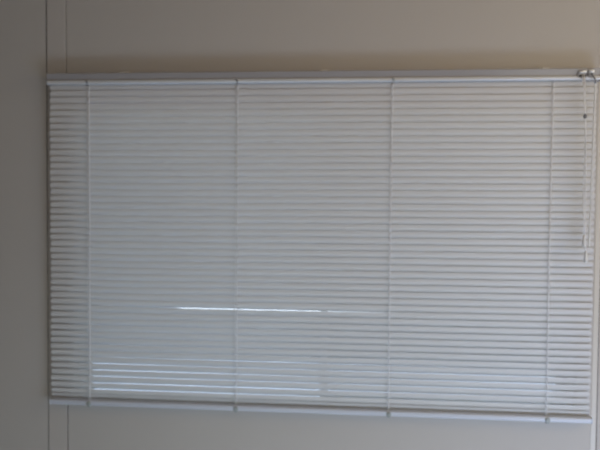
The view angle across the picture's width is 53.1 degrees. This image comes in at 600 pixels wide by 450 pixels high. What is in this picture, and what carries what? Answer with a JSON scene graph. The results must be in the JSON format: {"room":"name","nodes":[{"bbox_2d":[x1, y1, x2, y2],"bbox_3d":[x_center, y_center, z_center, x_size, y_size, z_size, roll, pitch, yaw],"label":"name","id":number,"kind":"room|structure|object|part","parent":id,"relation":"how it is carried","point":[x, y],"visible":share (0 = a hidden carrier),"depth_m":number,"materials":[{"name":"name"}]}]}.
{"room":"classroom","nodes":[
{"label":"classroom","id":0,"kind":"room"},
{"bbox_2d":[0,0,599,449],"bbox_3d":[0.143,0.339,2.036,5.000,2.750,0.120,1,2,5],"label":"wall","id":1,"kind":"structure","parent":0,"point":[104,36],"depth_m":1.99,"materials":[{"name":"beige paint"}]},
{"bbox_2d":[46,0,67,449],"bbox_3d":[-0.829,0.330,2.054,0.072,2.550,0.003,1,2,5],"label":"trim","id":2,"kind":"structure","parent":1,"relation":"attached to","point":[56,34],"depth_m":2.04,"materials":[{"name":"grey paint"}]},
{"bbox_2d":[46,67,599,423],"bbox_3d":[0.042,0.058,1.949,1.771,1.122,0.074,1,2,6],"label":"blind","id":3,"kind":"object","parent":1,"relation":"attached to","point":[432,199],"visible":1,"depth_m":1.94,"materials":[{"name":"grey"}]},
{"bbox_3d":[-0.704,0.066,2.011,0.008,1.066,0.018,1,2,14],"label":"ladder cord","id":4,"kind":"part","parent":3,"relation":"part of","materials":[{"name":"white fabric"}]},
{"bbox_3d":[-0.206,0.071,1.971,0.007,1.065,0.018,1,2,14],"label":"ladder cord","id":5,"kind":"part","parent":3,"relation":"part of","materials":[{"name":"white fabric"}]},
{"bbox_3d":[0.038,0.606,1.967,1.765,0.017,0.028,1,2,5],"label":"rail","id":6,"kind":"part","parent":3,"relation":"part of","materials":[{"name":"grey"}]},
{"bbox_3d":[0.291,0.077,1.930,0.007,1.065,0.018,1,2,19],"label":"ladder cord","id":7,"kind":"part","parent":3,"relation":"part of","materials":[{"name":"white fabric"}]},
{"bbox_3d":[0.786,0.082,1.890,0.007,1.065,0.018,1,2,19],"label":"ladder cord","id":8,"kind":"part","parent":3,"relation":"part of","materials":[{"name":"white fabric"}]},
{"bbox_3d":[0.871,-0.189,1.840,0.020,0.544,0.017,1,2,5],"label":"lift cord","id":9,"kind":"part","parent":3,"relation":"part of","materials":[{"name":"white fabric"}]},
{"bbox_3d":[0.871,-0.212,1.838,0.005,0.496,0.021,0,2,-15],"label":"lift cord","id":10,"kind":"part","parent":3,"relation":"part of","materials":[{"name":"white fabric"}]},
{"bbox_2d":[79,318,572,404],"bbox_3d":[0.066,0.091,2.042,1.664,1.057,0.065,1,2,5],"label":"window","id":11,"kind":"structure","parent":1,"relation":"in","point":[88,318],"depth_m":2.02,"materials":[{"name":"white"}]},
{"bbox_3d":[-0.323,0.091,2.062,0.842,1.021,0.023,1,2,5],"label":"sash","id":12,"kind":"part","parent":11,"relation":"part of","materials":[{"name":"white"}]},
{"bbox_3d":[0.474,0.099,2.024,0.804,1.021,0.022,1,2,5],"label":"sash","id":13,"kind":"part","parent":11,"relation":"part of","materials":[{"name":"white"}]},
{"bbox_2d":[590,53,599,449],"bbox_3d":[0.943,0.349,1.911,0.020,2.550,0.002,1,2,5],"label":"trim","id":14,"kind":"structure","parent":1,"relation":"attached to","point":[596,305],"depth_m":1.91,"materials":[{"name":"grey paint"}]},
{"label":"outside","id":15,"kind":"structure","parent":0,"visible":0},
{"bbox_2d":[94,357,553,397],"bbox_3d":[0.210,1.594,4.268,18.000,0.098,4.260,1,2,5],"label":"ground","id":16,"kind":"structure","parent":15,"point":[111,357],"depth_m":5.78,"materials":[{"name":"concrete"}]},
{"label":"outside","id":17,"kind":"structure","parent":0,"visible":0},
{"bbox_2d":[97,306,549,363],"bbox_3d":[1.827,0.974,24.113,60.000,0.090,35.580,1,2,5],"label":"ground","id":18,"kind":"structure","parent":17,"point":[122,306],"depth_m":7.22,"materials":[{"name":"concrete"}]},
{"bbox_2d":[189,308,452,320],"bbox_3d":[0.344,1.180,9.073,4.460,0.440,0.260,1,2,5],"label":"wall","id":19,"kind":"structure","parent":18,"relation":"on","point":[189,308],"depth_m":9.03,"materials":[{"name":"white"}]}
]}

